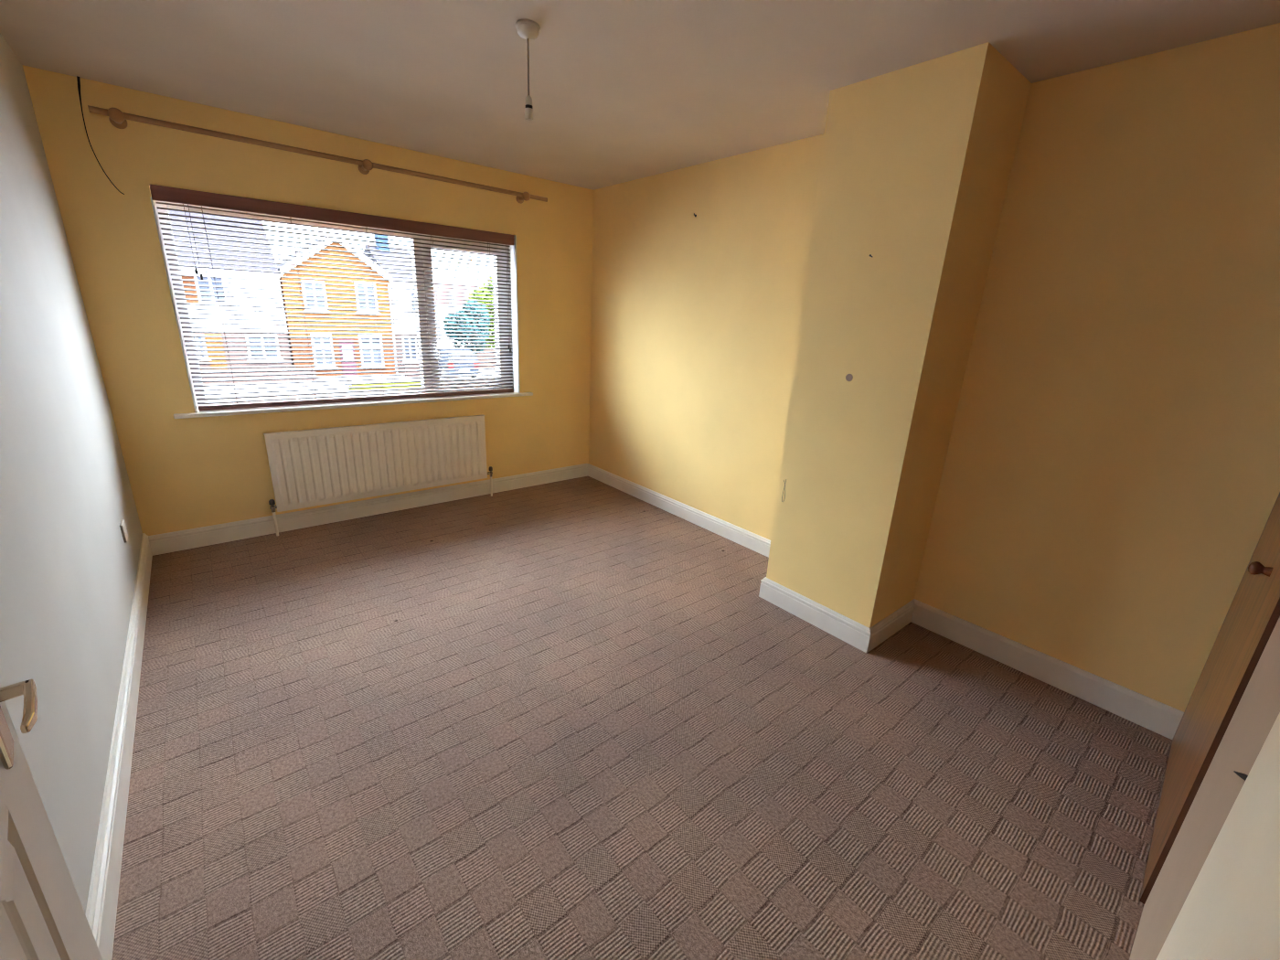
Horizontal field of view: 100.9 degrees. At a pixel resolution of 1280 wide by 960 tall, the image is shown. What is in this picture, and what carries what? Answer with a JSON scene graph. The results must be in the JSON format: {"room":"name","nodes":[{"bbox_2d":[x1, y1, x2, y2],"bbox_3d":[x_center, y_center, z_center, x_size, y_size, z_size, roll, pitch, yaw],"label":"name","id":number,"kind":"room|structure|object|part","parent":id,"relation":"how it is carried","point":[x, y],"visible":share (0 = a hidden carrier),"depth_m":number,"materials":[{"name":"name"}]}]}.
{"room":"empty bedroom","nodes":[
{"label":"empty bedroom","id":0,"kind":"room"},
{"bbox_2d":[0,33,142,914],"bbox_3d":[-1.220,0.005,0.710,0.250,2.400,5.900,-12,22,-38],"label":"wall","id":1,"kind":"structure","parent":0,"point":[68,570],"depth_m":1.61,"materials":[{"name":"white paint"}]},
{"bbox_2d":[85,533,152,959],"bbox_3d":[-1.561,0.900,1.582,0.018,0.140,4.064,-12,22,-38],"label":"baseboard","id":2,"kind":"structure","parent":1,"relation":"attached to","point":[103,892],"depth_m":1.54,"materials":[{"name":"white wood"}]},
{"bbox_2d":[119,519,127,543],"bbox_3d":[-2.414,0.239,2.476,0.010,0.086,0.086,-12,22,-38],"label":"blank plate","id":3,"kind":"object","parent":1,"relation":"attached to","point":[123,529],"visible":1,"depth_m":2.45,"materials":[{"name":"white plastic"}]},
{"bbox_2d":[22,64,593,535],"bbox_3d":[-1.706,-0.984,3.766,3.079,2.400,0.280,-12,22,-38],"label":"wall","id":4,"kind":"structure","parent":0,"point":[188,473],"depth_m":3.08,"materials":[{"name":"yellow paint"}]},
{"bbox_2d":[149,196,197,412],"bbox_3d":[-2.566,-0.929,2.922,0.010,1.125,0.121,-12,22,-38],"label":"trim","id":5,"kind":"structure","parent":4,"relation":"attached to","point":[152,200],"depth_m":2.87,"materials":[{"name":"white plastic"}]},
{"bbox_2d":[87,105,547,203],"bbox_3d":[-1.642,-1.901,3.219,2.412,0.078,0.120,-12,22,-38],"label":"pole","id":6,"kind":"object","parent":4,"relation":"attached to","point":[117,118],"visible":1,"depth_m":2.93,"materials":[{"name":"brown wood"}]},
{"bbox_2d":[149,190,511,408],"bbox_3d":[-1.820,-1.141,3.586,2.039,1.173,0.126,-12,22,-38],"label":"window","id":7,"kind":"structure","parent":4,"relation":"in","point":[169,267],"depth_m":3.71,"materials":[{"name":"white plastic"}]},
{"bbox_2d":[149,183,513,410],"bbox_3d":[-1.765,-1.114,3.509,2.016,1.169,0.076,-12,22,-38],"label":"blind","id":8,"kind":"object","parent":7,"relation":"attached to","point":[160,193],"visible":1,"depth_m":3.38,"materials":[{"name":"white plastic"}]},
{"bbox_3d":[-2.424,-1.327,2.842,0.002,0.345,0.008,-12,22,-38],"label":"tilt cord","id":9,"kind":"part","parent":8,"relation":"part of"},
{"bbox_3d":[-2.411,-1.316,2.858,0.002,0.375,0.008,-12,22,-38],"label":"tilt cord","id":10,"kind":"part","parent":8,"relation":"part of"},
{"bbox_3d":[-2.400,-0.982,3.022,0.002,1.098,0.029,-12,22,-38],"label":"ladder cord","id":11,"kind":"part","parent":8,"relation":"part of","materials":[{"name":"white fabric"}]},
{"bbox_3d":[-2.083,-1.047,3.274,0.002,1.098,0.029,-12,22,-38],"label":"ladder cord","id":12,"kind":"part","parent":8,"relation":"part of","materials":[{"name":"white fabric"}]},
{"bbox_3d":[-1.801,-0.574,3.690,1.991,0.027,0.028,-12,22,-38],"label":"rail","id":13,"kind":"part","parent":8,"relation":"part of","materials":[{"name":"brown wood"}]},
{"bbox_3d":[-1.767,-1.111,3.527,0.002,1.098,0.029,-12,22,-38],"label":"ladder cord","id":14,"kind":"part","parent":8,"relation":"part of","materials":[{"name":"white fabric"}]},
{"bbox_3d":[-1.451,-1.176,3.780,0.002,1.098,0.029,-12,22,-38],"label":"ladder cord","id":15,"kind":"part","parent":8,"relation":"part of","materials":[{"name":"white fabric"}]},
{"bbox_3d":[-1.134,-1.241,4.032,0.002,1.098,0.029,-12,22,-38],"label":"ladder cord","id":16,"kind":"part","parent":8,"relation":"part of","materials":[{"name":"white fabric"}]},
{"bbox_3d":[-1.005,-1.410,4.050,0.002,0.785,0.008,-12,22,-38],"label":"lift cord","id":17,"kind":"part","parent":8,"relation":"part of","materials":[{"name":"fabric"}]},
{"bbox_3d":[-1.497,-0.942,3.884,0.037,0.130,0.047,-12,22,-38],"label":"handle","id":18,"kind":"part","parent":7,"relation":"part of","materials":[{"name":"white plastic"}]},
{"bbox_3d":[-1.317,-1.233,4.016,0.609,1.025,0.069,-12,22,-38],"label":"casement sash","id":19,"kind":"part","parent":7,"relation":"part of","materials":[{"name":"white plastic"}]},
{"bbox_2d":[173,391,533,418],"bbox_3d":[-1.795,-0.550,3.706,2.239,0.022,0.180,-12,22,-38],"label":"window sill","id":20,"kind":"structure","parent":4,"relation":"attached to","point":[322,406],"depth_m":3.47,"materials":[{"name":"white wood"}]},
{"bbox_2d":[148,463,587,555],"bbox_3d":[-1.663,0.142,4.001,3.043,0.118,0.018,-12,22,-38],"label":"baseboard","id":21,"kind":"structure","parent":4,"relation":"attached to","point":[163,543],"depth_m":3.68,"materials":[{"name":"white wood"}]},
{"bbox_2d":[263,414,492,535],"bbox_3d":[-1.768,-0.080,3.772,1.493,0.670,0.098,-12,22,-38],"label":"radiator","id":22,"kind":"object","parent":4,"relation":"attached to","point":[312,467],"visible":1,"depth_m":3.63,"materials":[{"name":"white metal"}]},
{"bbox_2d":[508,234,520,393],"bbox_3d":[-0.992,-1.279,4.170,0.009,1.185,0.121,-12,22,-38],"label":"trim","id":23,"kind":"structure","parent":4,"relation":"attached to","point":[513,272],"depth_m":4.15,"materials":[{"name":"white plastic"}]},
{"bbox_2d":[0,0,1279,190],"bbox_3d":[0.125,-1.519,1.337,3.579,0.250,5.900,-12,22,-38],"label":"ceiling","id":24,"kind":"structure","parent":0,"point":[621,90],"depth_m":2.04,"materials":[{"name":"white paint"}]},
{"bbox_2d":[76,75,124,194],"bbox_3d":[-2.600,-1.649,2.544,0.088,0.480,0.012,-14,24,-42],"label":"hanging cable","id":25,"kind":"object","parent":24,"relation":"hanging from","point":[78,78],"visible":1,"depth_m":2.49,"materials":[{"name":"black rubber"}]},
{"bbox_2d":[514,19,540,121],"bbox_3d":[-0.393,-1.431,1.862,0.085,0.282,0.085,-12,22,-38],"label":"pendant light","id":26,"kind":"object","parent":24,"relation":"hanging from","point":[528,29],"visible":1,"depth_m":1.82,"materials":[{"name":"white plastic"}]},
{"bbox_3d":[-0.392,-1.444,1.858,0.005,0.186,0.005,12,20,26],"label":"cord","id":27,"kind":"part","parent":26,"relation":"part of","materials":[{"name":"white plastic"}]},
{"bbox_2d":[111,476,1172,959],"bbox_3d":[0.004,1.005,2.134,3.579,0.250,5.900,-12,22,-38],"label":"floor","id":28,"kind":"structure","parent":0,"point":[570,719],"depth_m":1.80,"materials":[{"name":"carpet"}]},
{"bbox_2d":[766,42,1031,628],"bbox_3d":[1.109,-0.450,2.506,0.457,2.400,0.598,-12,22,-38],"label":"wall","id":29,"kind":"structure","parent":0,"point":[916,164],"depth_m":2.24,"materials":[{"name":"yellow paint"}]},
{"bbox_2d":[845,373,853,381],"bbox_3d":[0.931,-0.456,2.354,0.003,0.033,0.033,-12,22,-38],"label":"plug","id":30,"kind":"object","parent":29,"relation":"attached to","point":[848,377],"visible":1,"depth_m":2.35,"materials":[{"name":"grey plastic"}]},
{"bbox_2d":[588,22,1279,712],"bbox_3d":[1.349,-0.519,2.761,0.250,2.400,5.900,-12,22,-38],"label":"wall","id":31,"kind":"structure","parent":0,"point":[1109,488],"depth_m":2.12,"materials":[{"name":"yellow paint"}]},
{"bbox_2d":[587,463,1183,739],"bbox_3d":[0.625,0.462,3.330,0.475,0.122,4.064,-12,22,-38],"label":"baseboard","id":32,"kind":"structure","parent":31,"relation":"attached to","point":[1164,720],"depth_m":2.55,"materials":[{"name":"white wood"}]},
{"bbox_2d":[1129,616,1279,959],"bbox_3d":[0.999,0.127,0.663,3.079,2.400,0.120,-12,22,-38],"label":"wall","id":33,"kind":"structure","parent":0,"point":[1258,709],"depth_m":1.06,"materials":[{"name":"beige paint"}]},
{"bbox_2d":[0,679,102,959],"bbox_3d":[-0.311,0.383,0.269,0.735,2.012,0.066,18,23,39],"label":"door","id":34,"kind":"structure","parent":33,"relation":"in","point":[43,916],"depth_m":0.42,"materials":[{"name":"white paint"}]},
{"bbox_3d":[-0.513,0.155,0.411,0.038,0.151,0.005,18,23,39],"label":"handle","id":35,"kind":"part","parent":34,"relation":"part of","materials":[{"name":"silver metal"}]},
{"bbox_3d":[-0.482,0.177,0.418,0.065,0.011,0.008,19,24,41],"label":"lever","id":36,"kind":"part","parent":34,"relation":"part of","materials":[{"name":"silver metal"}]},
{"bbox_2d":[1139,491,1279,904],"bbox_3d":[1.752,0.115,1.440,0.913,2.016,0.062,-12,22,-38],"label":"door","id":37,"kind":"structure","parent":33,"relation":"in","point":[1253,614],"depth_m":1.46,"materials":[{"name":"brown wood"}]},
{"bbox_3d":[1.616,0.233,1.379,0.036,0.036,0.040,-12,22,-38],"label":"knob","id":38,"kind":"part","parent":37,"relation":"part of","materials":[{"name":"red wood"}]},
{"bbox_2d":[1155,712,1279,959],"bbox_3d":[0.727,0.156,0.528,0.410,2.400,0.014,-12,22,-38],"label":"trim","id":39,"kind":"structure","parent":33,"relation":"attached to","point":[1242,866],"depth_m":0.64,"materials":[{"name":"beige paint"}]},
{"bbox_2d":[1233,770,1247,780],"bbox_3d":[0.888,0.432,0.773,0.014,0.037,0.056,17,23,38],"label":"hook","id":40,"kind":"object","parent":33,"relation":"attached to","point":[1243,776],"visible":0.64,"depth_m":0.78,"materials":[{"name":"black metal"}]},
{"bbox_2d":[1231,873,1279,959],"bbox_3d":[0.491,0.357,0.397,0.175,2.075,0.018,-12,22,-38],"label":"trim","id":41,"kind":"structure","parent":33,"relation":"attached to","point":[1261,941],"depth_m":0.44,"materials":[{"name":"beige paint"}]},
{"label":"outside","id":42,"kind":"structure","parent":0,"visible":0},
{"bbox_2d":[203,369,496,397],"bbox_3d":[-23.985,-10.741,42.903,140.000,0.200,89.400,-12,22,-38],"label":"ground","id":43,"kind":"structure","parent":42,"point":[246,386],"depth_m":22.70,"materials":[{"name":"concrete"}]},
{"bbox_2d":[168,210,292,370],"bbox_3d":[-23.901,-9.144,22.904,12.980,8.800,8.850,-12,22,-38],"label":"house","id":44,"kind":"structure","parent":43,"relation":"on","point":[169,211],"depth_m":23.42,"materials":[{"name":"brick"}]},
{"bbox_3d":[-19.241,-7.921,21.901,1.350,1.200,0.060,-12,22,-38],"label":"tile hung panel","id":45,"kind":"part","parent":44,"relation":"part of","materials":[{"name":"orange tile"}]},
{"bbox_3d":[-19.085,-5.750,22.828,0.380,0.850,0.020,-12,22,-38],"label":"pane","id":46,"kind":"part","parent":44,"relation":"part of","materials":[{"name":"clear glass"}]},
{"bbox_3d":[-18.340,-8.133,22.625,0.830,0.980,0.020,-12,22,-38],"label":"pane","id":47,"kind":"part","parent":44,"relation":"part of","materials":[{"name":"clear glass"}]},
{"bbox_3d":[-17.291,-6.107,24.263,1.030,0.930,0.020,-12,22,-38],"label":"pane","id":48,"kind":"part","parent":44,"relation":"part of","materials":[{"name":"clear glass"}]},
{"bbox_2d":[200,367,317,384],"bbox_3d":[-20.075,-3.748,19.995,13.600,0.620,0.250,-12,22,-38],"label":"wall","id":49,"kind":"structure","parent":43,"relation":"on","point":[293,376],"depth_m":22.75,"materials":[{"name":"brick"}]},
{"bbox_2d":[276,234,398,376],"bbox_3d":[-16.545,-9.239,28.046,4.640,6.559,7.250,-12,22,-38],"label":"brick house","id":50,"kind":"structure","parent":43,"relation":"on","point":[333,235],"depth_m":25.48,"materials":[{"name":"orange brick"}]},
{"bbox_3d":[-15.227,-8.609,24.755,0.750,1.170,0.020,-12,22,-38],"label":"pane","id":51,"kind":"part","parent":50,"relation":"part of","materials":[{"name":"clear glass"}]},
{"bbox_3d":[-15.303,-6.226,25.541,0.690,1.390,0.020,-12,22,-38],"label":"pane","id":52,"kind":"part","parent":50,"relation":"part of","materials":[{"name":"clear glass"}]},
{"bbox_3d":[-14.508,-6.077,26.287,0.640,1.780,0.080,-12,22,-38],"label":"door","id":53,"kind":"part","parent":50,"relation":"part of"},
{"bbox_3d":[-14.467,-6.264,26.188,0.440,0.700,0.020,-12,22,-38],"label":"pane","id":54,"kind":"part","parent":50,"relation":"part of","materials":[{"name":"white glass"}]},
{"bbox_3d":[-13.508,-9.007,26.111,0.760,1.230,0.020,-12,22,-38],"label":"pane","id":55,"kind":"part","parent":50,"relation":"part of","materials":[{"name":"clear glass"}]},
{"bbox_3d":[-13.641,-6.556,26.872,0.880,1.450,0.020,-12,22,-38],"label":"pane","id":56,"kind":"part","parent":50,"relation":"part of","materials":[{"name":"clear glass"}]},
{"bbox_2d":[347,382,421,390],"bbox_3d":[-10.543,-4.207,23.845,4.652,0.050,3.610,-12,22,-38],"label":"lawn","id":57,"kind":"structure","parent":43,"relation":"on","point":[407,382],"depth_m":23.54,"materials":[{"name":"green plant"}]},
{"bbox_2d":[362,234,435,373],"bbox_3d":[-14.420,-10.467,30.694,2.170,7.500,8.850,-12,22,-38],"label":"house","id":58,"kind":"structure","parent":43,"relation":"on","point":[376,236],"depth_m":28.10,"materials":[{"name":"brick"}]},
{"bbox_3d":[-12.299,-7.036,28.282,0.580,1.140,0.020,-12,22,-38],"label":"pane","id":59,"kind":"part","parent":58,"relation":"part of","materials":[{"name":"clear glass"}]},
{"bbox_3d":[-11.707,-9.416,27.946,0.730,1.030,0.020,-12,22,-38],"label":"pane","id":60,"kind":"part","parent":58,"relation":"part of","materials":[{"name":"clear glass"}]},
{"bbox_2d":[403,362,420,377],"bbox_3d":[-11.436,-5.719,27.335,1.400,0.750,0.200,-12,22,-38],"label":"wall","id":61,"kind":"structure","parent":43,"relation":"on","point":[403,362],"depth_m":27.01,"materials":[{"name":"brick"}]},
{"bbox_2d":[438,350,479,379],"bbox_3d":[-9.945,-6.159,27.708,1.660,1.500,3.802,-12,22,-38],"label":"car","id":62,"kind":"object","parent":43,"relation":"on","point":[439,350],"visible":0.44,"depth_m":26.36,"materials":[{"name":"silver metal"}]},
{"bbox_2d":[433,281,486,348],"bbox_3d":[-15.067,-14.306,46.240,11.400,5.400,6.800,-12,22,-38],"label":"house","id":63,"kind":"structure","parent":43,"relation":"on","point":[441,285],"depth_m":42.77,"materials":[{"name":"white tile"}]},
{"bbox_2d":[442,300,491,354],"bbox_3d":[-9.561,-7.912,29.277,2.722,3.942,2.184,-12,22,-38],"label":"tree","id":64,"kind":"object","parent":43,"relation":"on","point":[472,302],"visible":0.51,"depth_m":28.76,"materials":[{"name":"green plant"}]},
{"bbox_2d":[465,277,495,348],"bbox_3d":[-9.430,-10.519,34.645,4.020,5.686,2.692,-12,22,-38],"label":"tree","id":65,"kind":"object","parent":43,"relation":"on","point":[492,278],"visible":0.12,"depth_m":33.41,"materials":[{"name":"green plant"}]},
{"bbox_2d":[476,349,496,367],"bbox_3d":[-8.400,-7.561,32.962,9.200,1.150,0.300,-12,22,-38],"label":"wall","id":66,"kind":"structure","parent":43,"relation":"on","point":[485,349],"depth_m":32.06,"materials":[{"name":"brick"}]}
]}

